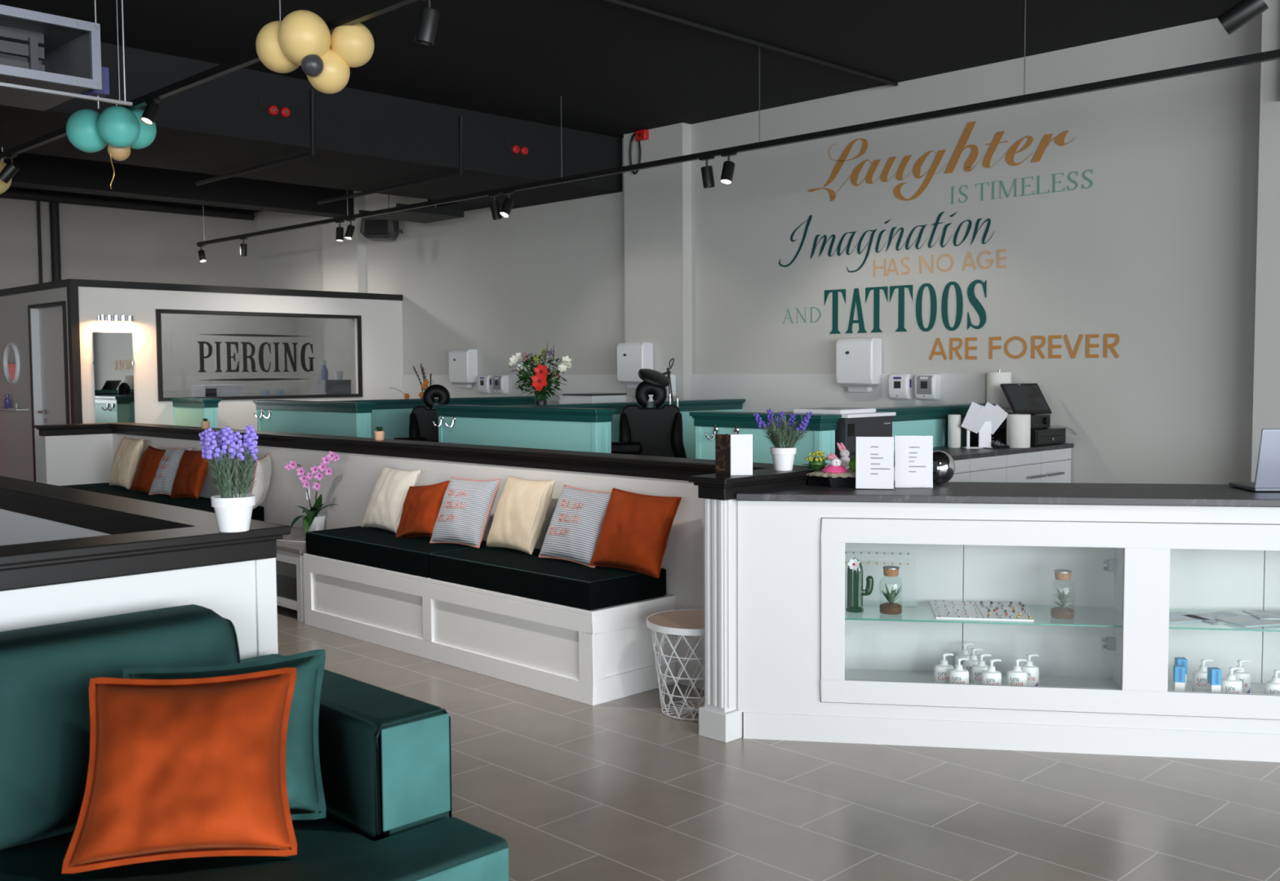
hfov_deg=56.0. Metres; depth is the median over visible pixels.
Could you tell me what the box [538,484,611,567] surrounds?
throw pillow
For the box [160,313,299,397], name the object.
wall
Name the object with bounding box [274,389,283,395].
cup
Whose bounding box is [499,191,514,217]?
spotlight
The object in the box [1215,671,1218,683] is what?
print
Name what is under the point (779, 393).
trim
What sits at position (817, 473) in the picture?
mat
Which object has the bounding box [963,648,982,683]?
pump bottle
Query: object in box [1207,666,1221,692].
carton
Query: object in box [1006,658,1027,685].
pump bottle
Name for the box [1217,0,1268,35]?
spotlight
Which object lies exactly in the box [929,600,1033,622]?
tray
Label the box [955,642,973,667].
pump bottle
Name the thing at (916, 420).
wall
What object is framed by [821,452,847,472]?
bunny figurine
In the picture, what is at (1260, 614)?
brochure
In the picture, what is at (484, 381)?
soap dispenser
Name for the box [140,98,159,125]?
spotlight
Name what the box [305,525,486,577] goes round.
seat cushion
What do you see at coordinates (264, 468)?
throw pillow
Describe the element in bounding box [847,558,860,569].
flower
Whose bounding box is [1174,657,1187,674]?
print
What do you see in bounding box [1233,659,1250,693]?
pump bottle
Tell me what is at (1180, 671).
print
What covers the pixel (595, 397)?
upper cabinet
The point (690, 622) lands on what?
table
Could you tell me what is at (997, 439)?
power cable
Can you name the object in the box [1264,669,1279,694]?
pump bottle
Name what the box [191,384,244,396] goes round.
steriliser
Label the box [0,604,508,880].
sofa
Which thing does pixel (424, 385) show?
dried arrangement
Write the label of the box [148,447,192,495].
throw pillow
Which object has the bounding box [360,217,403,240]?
wall speaker
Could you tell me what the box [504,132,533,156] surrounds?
coupling
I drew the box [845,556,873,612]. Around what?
cactus figurine
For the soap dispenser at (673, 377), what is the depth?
9.43 m
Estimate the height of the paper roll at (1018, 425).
0.190 m
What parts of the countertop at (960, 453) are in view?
cash drawer, drawer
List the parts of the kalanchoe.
stem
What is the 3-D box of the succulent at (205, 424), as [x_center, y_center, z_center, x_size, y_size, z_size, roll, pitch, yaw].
[-3.048,-0.120,8.438,0.058,0.073,0.058,-4,5,-45]
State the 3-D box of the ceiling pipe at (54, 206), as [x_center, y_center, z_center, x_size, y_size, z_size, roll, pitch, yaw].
[-6.160,-0.950,12.755,0.089,3.200,0.089,-4,5,-45]
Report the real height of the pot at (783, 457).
0.088 m
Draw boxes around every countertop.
[736,480,1279,506]
[848,427,1073,469]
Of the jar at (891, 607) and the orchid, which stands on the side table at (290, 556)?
the orchid
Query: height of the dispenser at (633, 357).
0.368 m
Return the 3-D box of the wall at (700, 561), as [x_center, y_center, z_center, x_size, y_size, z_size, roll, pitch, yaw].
[-1.921,0.477,6.991,0.692,0.965,6.952,-4,5,-45]
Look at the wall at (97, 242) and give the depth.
13.24 m
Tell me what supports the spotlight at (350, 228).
hanging from the track at (1274, 55)
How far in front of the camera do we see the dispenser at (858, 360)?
8.22 m
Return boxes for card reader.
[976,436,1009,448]
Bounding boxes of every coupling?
[257,89,297,119]
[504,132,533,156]
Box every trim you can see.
[0,278,403,423]
[401,373,986,412]
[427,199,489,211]
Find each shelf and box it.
[0,403,29,410]
[275,573,297,610]
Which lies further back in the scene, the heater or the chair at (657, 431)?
the chair at (657, 431)
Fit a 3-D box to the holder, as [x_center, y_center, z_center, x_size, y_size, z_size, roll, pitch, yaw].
[2.252,-0.318,7.529,0.162,0.247,0.148,-4,5,-45]
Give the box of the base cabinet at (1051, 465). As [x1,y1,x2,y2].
[836,448,1071,601]
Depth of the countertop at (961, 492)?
4.29 m
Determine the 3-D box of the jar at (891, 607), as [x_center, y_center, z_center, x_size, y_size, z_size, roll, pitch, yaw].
[0.937,0.558,4.492,0.086,0.174,0.089,-2,4,-29]
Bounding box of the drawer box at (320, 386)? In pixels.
[312,379,351,394]
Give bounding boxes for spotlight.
[0,154,18,183]
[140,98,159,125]
[197,244,206,262]
[240,237,247,256]
[335,220,344,241]
[344,218,355,239]
[414,0,439,45]
[488,193,502,220]
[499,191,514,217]
[699,156,715,188]
[720,152,736,185]
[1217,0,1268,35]
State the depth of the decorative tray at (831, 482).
4.57 m
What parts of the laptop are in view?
lid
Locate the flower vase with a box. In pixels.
[507,341,572,404]
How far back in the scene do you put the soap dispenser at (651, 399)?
9.55 m
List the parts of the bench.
frame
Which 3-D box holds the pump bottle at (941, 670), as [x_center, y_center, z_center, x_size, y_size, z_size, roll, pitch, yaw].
[1.134,0.859,4.487,0.072,0.136,0.053,0,3,5]
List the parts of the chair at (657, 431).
headrest post, backrest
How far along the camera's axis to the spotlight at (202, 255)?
12.36 m
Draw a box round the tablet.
[1000,382,1052,414]
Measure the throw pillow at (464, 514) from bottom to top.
0.326 m
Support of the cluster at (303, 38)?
hanging from the track at (382, 6)
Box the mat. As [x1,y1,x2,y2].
[806,469,855,477]
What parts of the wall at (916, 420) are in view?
panel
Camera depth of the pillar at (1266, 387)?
6.28 m
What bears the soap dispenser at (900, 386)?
attached to the wall at (1158, 254)
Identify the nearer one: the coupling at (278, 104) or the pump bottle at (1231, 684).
the pump bottle at (1231, 684)
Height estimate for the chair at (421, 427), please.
1.299 m
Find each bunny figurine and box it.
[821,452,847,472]
[836,442,849,469]
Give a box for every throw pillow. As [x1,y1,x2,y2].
[62,667,297,873]
[109,435,143,489]
[122,648,326,819]
[129,444,165,493]
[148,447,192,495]
[170,449,209,498]
[246,453,271,509]
[360,465,421,533]
[395,480,449,537]
[429,476,501,547]
[485,475,555,555]
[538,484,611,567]
[589,488,681,577]
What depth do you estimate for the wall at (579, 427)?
8.17 m
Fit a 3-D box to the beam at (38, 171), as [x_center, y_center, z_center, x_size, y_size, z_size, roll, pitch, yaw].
[-7.996,-2.194,7.882,13.800,0.265,0.300,-4,5,-45]
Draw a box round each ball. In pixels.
[847,456,856,471]
[933,450,955,484]
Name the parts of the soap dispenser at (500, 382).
plate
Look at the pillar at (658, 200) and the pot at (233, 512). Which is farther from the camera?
the pillar at (658, 200)
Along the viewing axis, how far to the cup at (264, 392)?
11.71 m
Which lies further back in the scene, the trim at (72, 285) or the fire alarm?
the trim at (72, 285)
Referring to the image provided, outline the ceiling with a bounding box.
[0,0,1241,212]
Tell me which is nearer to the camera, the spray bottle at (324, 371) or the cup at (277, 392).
the cup at (277, 392)
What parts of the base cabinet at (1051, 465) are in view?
drawer, door, door, drawer, door, drawer, door, drawer, bar handle, door, bar handle, drawer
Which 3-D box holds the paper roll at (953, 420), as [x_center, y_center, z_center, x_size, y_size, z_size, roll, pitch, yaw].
[1.816,-0.054,6.951,0.072,0.190,0.072,-4,5,-45]
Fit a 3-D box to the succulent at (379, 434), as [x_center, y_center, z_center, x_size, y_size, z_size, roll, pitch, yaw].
[-1.485,-0.042,6.863,0.060,0.079,0.058,-4,5,-45]
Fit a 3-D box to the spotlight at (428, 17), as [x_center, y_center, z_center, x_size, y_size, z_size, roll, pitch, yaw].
[-0.751,-1.495,4.266,0.082,0.176,0.100,-4,5,-45]
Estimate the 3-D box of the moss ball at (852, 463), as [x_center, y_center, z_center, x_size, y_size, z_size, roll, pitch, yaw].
[0.821,0.091,4.581,0.066,0.064,0.065,0,3,9]
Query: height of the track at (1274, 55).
0.597 m
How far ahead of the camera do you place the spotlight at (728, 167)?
7.30 m
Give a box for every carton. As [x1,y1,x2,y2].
[1173,664,1185,691]
[1174,657,1187,691]
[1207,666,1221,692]
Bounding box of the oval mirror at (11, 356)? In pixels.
[3,342,19,383]
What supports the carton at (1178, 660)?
on the reception counter at (1105, 686)
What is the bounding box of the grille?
[364,219,387,235]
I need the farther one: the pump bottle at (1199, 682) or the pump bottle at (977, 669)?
the pump bottle at (977, 669)
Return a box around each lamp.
[97,315,133,324]
[637,358,678,407]
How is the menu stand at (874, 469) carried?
on the countertop at (961, 492)
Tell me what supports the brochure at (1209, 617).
on the reception counter at (1105, 686)
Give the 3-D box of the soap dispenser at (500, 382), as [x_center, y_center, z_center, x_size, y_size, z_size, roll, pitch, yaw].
[-1.290,-0.518,11.123,0.090,0.177,0.155,-4,5,-45]
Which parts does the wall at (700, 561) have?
post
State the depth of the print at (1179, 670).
4.25 m
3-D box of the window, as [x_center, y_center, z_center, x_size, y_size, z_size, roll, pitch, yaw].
[-3.527,-0.792,11.265,2.050,0.805,0.118,-4,5,-45]
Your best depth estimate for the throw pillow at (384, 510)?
6.41 m
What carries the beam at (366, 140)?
attached to the wall at (1158, 254)
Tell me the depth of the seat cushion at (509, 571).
5.15 m
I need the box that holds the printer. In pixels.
[793,407,895,459]
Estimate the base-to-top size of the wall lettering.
1.532 m
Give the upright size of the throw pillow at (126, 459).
0.375 m
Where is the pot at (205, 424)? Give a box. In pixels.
[200,421,209,428]
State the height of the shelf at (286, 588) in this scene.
0.025 m
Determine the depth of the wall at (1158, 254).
7.69 m
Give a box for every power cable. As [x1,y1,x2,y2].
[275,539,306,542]
[983,439,1001,448]
[1049,425,1076,435]
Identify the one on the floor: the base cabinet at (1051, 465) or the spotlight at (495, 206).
the base cabinet at (1051, 465)
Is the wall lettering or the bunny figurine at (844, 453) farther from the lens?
the wall lettering
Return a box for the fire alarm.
[635,128,648,141]
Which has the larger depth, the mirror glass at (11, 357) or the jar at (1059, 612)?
the mirror glass at (11, 357)
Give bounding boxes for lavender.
[198,424,262,532]
[753,408,812,471]
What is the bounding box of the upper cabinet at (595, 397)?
[559,392,626,404]
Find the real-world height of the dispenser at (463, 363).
0.368 m
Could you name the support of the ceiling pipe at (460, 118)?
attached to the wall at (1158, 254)
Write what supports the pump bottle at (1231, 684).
on the reception counter at (1105, 686)
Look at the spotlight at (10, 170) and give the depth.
7.34 m
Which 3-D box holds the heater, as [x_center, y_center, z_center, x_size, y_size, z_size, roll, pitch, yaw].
[-2.949,-1.742,4.440,1.845,0.828,0.670,-4,5,-45]
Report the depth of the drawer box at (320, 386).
12.19 m
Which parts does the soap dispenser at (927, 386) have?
plate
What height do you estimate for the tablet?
0.188 m
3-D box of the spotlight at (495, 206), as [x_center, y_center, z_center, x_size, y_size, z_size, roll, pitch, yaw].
[-1.078,-1.737,8.964,0.089,0.187,0.101,-4,5,-45]
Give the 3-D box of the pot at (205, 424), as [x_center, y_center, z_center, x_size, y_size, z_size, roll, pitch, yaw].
[-3.048,-0.110,8.438,0.058,0.052,0.058,-4,5,-45]
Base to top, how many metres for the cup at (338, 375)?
0.085 m
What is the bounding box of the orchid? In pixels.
[284,450,339,537]
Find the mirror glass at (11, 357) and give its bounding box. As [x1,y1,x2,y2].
[5,345,15,380]
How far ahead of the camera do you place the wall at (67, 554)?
2.92 m
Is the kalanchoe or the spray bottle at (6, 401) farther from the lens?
the spray bottle at (6, 401)
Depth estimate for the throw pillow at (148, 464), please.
8.55 m
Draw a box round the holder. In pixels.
[986,369,1012,409]
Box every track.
[0,0,417,160]
[196,0,1279,245]
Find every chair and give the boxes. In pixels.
[393,384,449,442]
[611,381,686,457]
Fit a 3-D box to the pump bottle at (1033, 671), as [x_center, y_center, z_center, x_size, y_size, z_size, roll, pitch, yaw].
[1.445,0.858,4.471,0.072,0.136,0.053,0,3,13]
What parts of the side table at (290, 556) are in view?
panel, leg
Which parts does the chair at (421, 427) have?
backrest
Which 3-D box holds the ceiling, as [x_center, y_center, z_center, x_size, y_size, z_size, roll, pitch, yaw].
[-2.591,-2.098,2.466,14.400,0.105,20.100,-4,5,-45]
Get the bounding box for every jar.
[879,565,902,614]
[1049,568,1075,618]
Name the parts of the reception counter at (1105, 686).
door, door, display frame, door, door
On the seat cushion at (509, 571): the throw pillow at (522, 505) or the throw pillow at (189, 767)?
the throw pillow at (522, 505)
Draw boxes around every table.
[275,524,306,622]
[646,608,704,719]
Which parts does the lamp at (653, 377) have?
spring arm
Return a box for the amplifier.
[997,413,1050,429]
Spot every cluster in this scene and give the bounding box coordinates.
[0,147,12,194]
[66,103,156,189]
[255,9,374,93]
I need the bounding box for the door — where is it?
[27,300,70,483]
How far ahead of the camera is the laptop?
4.27 m
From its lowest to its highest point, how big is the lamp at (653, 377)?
1.434 m
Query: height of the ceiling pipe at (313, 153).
0.426 m
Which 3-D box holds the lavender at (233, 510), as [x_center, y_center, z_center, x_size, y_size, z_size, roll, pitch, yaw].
[-1.003,0.091,2.944,0.150,0.260,0.140,2,4,40]
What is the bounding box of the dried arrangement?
[389,363,434,399]
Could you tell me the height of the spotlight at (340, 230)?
0.176 m
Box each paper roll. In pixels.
[947,414,960,448]
[1006,413,1031,448]
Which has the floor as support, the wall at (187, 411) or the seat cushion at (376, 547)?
the wall at (187, 411)
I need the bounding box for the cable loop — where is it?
[629,133,640,174]
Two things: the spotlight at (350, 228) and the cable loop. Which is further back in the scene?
the spotlight at (350, 228)
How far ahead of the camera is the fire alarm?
9.55 m
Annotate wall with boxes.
[0,188,258,289]
[0,286,71,481]
[0,475,290,659]
[33,422,822,742]
[78,286,403,430]
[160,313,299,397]
[171,397,221,427]
[253,395,745,458]
[257,13,1262,524]
[688,403,995,466]
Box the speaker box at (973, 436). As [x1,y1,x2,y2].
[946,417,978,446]
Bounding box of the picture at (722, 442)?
[715,433,730,475]
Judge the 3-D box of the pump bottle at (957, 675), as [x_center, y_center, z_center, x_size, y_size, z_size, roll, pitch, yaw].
[1.170,0.863,4.415,0.072,0.136,0.053,0,3,9]
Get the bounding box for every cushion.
[0,604,238,849]
[0,817,508,880]
[61,482,264,521]
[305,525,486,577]
[428,546,666,609]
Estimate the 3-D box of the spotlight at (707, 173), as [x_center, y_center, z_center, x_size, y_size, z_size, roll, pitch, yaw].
[0.418,-1.660,7.465,0.084,0.186,0.100,-4,5,-45]
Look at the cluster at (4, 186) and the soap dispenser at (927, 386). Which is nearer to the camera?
the cluster at (4, 186)
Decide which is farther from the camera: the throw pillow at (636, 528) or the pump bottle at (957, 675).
the throw pillow at (636, 528)
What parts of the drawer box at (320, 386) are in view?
drawer, drawer, drawer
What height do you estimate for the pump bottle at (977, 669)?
0.136 m
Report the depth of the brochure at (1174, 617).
4.36 m
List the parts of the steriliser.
door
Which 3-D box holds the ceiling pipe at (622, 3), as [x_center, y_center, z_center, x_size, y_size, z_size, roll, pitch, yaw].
[0.304,-2.287,6.625,3.980,0.024,0.024,-4,5,-45]
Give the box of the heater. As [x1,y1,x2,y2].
[0,0,132,111]
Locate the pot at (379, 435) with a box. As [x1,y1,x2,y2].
[373,431,384,439]
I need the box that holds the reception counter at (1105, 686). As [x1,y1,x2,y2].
[737,500,1279,761]
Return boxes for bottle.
[4,394,10,408]
[320,360,328,379]
[933,653,953,683]
[948,657,968,683]
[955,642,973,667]
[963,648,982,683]
[971,653,991,684]
[981,658,1001,684]
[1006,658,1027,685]
[1021,653,1039,685]
[1191,658,1213,692]
[1221,666,1242,693]
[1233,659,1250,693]
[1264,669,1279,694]
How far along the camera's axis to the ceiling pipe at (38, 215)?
12.59 m
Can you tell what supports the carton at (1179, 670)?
on the reception counter at (1105, 686)
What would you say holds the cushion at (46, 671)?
on the sofa
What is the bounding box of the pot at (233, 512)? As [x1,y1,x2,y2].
[210,493,255,532]
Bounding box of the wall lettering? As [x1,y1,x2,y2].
[778,120,1119,359]
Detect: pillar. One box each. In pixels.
[321,191,366,393]
[623,122,692,401]
[1250,0,1279,524]
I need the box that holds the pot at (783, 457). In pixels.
[769,446,796,471]
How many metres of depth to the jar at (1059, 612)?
4.37 m
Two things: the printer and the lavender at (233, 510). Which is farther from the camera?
the printer
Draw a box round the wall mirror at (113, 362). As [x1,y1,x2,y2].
[92,332,134,422]
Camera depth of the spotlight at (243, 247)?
11.72 m
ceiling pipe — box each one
[0,188,254,220]
[35,191,42,283]
[48,202,61,281]
[195,89,315,185]
[316,116,463,204]
[602,0,897,86]
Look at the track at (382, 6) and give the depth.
5.44 m
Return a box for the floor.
[276,604,1279,880]
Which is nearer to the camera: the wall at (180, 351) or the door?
the door
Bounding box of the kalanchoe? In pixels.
[800,449,828,470]
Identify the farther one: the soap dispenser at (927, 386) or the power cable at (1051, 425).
the soap dispenser at (927, 386)
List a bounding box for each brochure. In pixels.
[1168,611,1204,623]
[1182,610,1244,623]
[1214,615,1279,626]
[1242,609,1279,619]
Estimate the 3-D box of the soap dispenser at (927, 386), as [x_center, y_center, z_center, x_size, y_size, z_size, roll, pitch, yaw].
[1.897,-0.353,7.936,0.090,0.177,0.155,-4,5,-45]
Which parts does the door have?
handle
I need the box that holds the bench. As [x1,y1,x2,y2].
[302,552,675,705]
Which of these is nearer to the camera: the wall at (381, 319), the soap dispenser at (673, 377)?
the soap dispenser at (673, 377)
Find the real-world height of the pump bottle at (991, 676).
0.136 m
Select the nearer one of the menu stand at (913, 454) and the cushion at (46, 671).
the cushion at (46, 671)
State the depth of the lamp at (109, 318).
10.18 m
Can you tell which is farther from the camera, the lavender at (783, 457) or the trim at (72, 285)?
the trim at (72, 285)
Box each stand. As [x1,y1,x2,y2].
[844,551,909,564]
[855,436,893,489]
[893,435,933,488]
[960,401,1008,448]
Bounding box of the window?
[155,308,362,401]
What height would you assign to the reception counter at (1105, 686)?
0.879 m
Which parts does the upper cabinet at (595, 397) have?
lid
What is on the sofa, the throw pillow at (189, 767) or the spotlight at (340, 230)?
the throw pillow at (189, 767)
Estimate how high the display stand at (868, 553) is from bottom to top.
0.200 m
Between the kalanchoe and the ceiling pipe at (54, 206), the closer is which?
the kalanchoe
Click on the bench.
(592, 657)
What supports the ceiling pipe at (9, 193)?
attached to the ceiling
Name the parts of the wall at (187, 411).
panel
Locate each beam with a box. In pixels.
[0,42,622,208]
[0,149,354,217]
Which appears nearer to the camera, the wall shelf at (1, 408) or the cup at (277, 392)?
the wall shelf at (1, 408)
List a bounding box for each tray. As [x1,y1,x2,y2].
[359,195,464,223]
[816,473,855,487]
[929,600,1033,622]
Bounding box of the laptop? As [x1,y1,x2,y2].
[1228,428,1279,491]
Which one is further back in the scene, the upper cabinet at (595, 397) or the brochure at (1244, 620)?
the upper cabinet at (595, 397)
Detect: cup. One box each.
[261,389,270,395]
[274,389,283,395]
[334,371,343,379]
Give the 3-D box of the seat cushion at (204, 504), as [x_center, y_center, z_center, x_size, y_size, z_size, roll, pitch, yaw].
[-3.437,0.443,8.403,0.450,0.118,2.500,-4,5,-45]
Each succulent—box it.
[200,417,209,428]
[373,426,384,439]
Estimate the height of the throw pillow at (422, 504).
0.318 m
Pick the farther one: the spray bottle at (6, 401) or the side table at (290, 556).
the spray bottle at (6, 401)
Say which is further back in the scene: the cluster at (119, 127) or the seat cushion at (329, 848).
the cluster at (119, 127)
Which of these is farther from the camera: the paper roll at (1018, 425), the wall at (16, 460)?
the wall at (16, 460)
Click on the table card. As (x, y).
(733, 452)
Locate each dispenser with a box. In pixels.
[448,348,477,387]
[477,374,493,393]
[492,374,508,394]
[617,342,653,388]
[648,394,653,401]
[665,374,675,396]
[835,337,882,391]
[888,373,913,399]
[915,373,940,399]
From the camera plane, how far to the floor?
3.77 m
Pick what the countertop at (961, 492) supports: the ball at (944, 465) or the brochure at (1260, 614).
the ball at (944, 465)
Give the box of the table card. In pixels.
[715,433,752,475]
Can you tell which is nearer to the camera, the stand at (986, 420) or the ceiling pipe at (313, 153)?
the stand at (986, 420)
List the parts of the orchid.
flower, flower, flower, flower, stem, flower, flower, pot, flower, flower, flower, flower, flower, flower, flower, flower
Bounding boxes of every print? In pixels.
[1173,664,1185,682]
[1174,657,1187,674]
[1178,668,1182,680]
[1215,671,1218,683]
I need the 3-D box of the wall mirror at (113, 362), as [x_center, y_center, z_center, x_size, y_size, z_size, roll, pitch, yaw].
[-4.483,-0.468,10.259,0.344,0.905,0.012,-4,5,-45]
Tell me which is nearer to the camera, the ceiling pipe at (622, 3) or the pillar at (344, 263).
the ceiling pipe at (622, 3)
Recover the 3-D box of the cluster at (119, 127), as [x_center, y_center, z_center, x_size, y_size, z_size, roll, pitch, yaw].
[-2.688,-1.505,6.132,0.428,0.441,0.348,-2,4,-24]
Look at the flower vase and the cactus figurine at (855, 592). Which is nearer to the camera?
the cactus figurine at (855, 592)

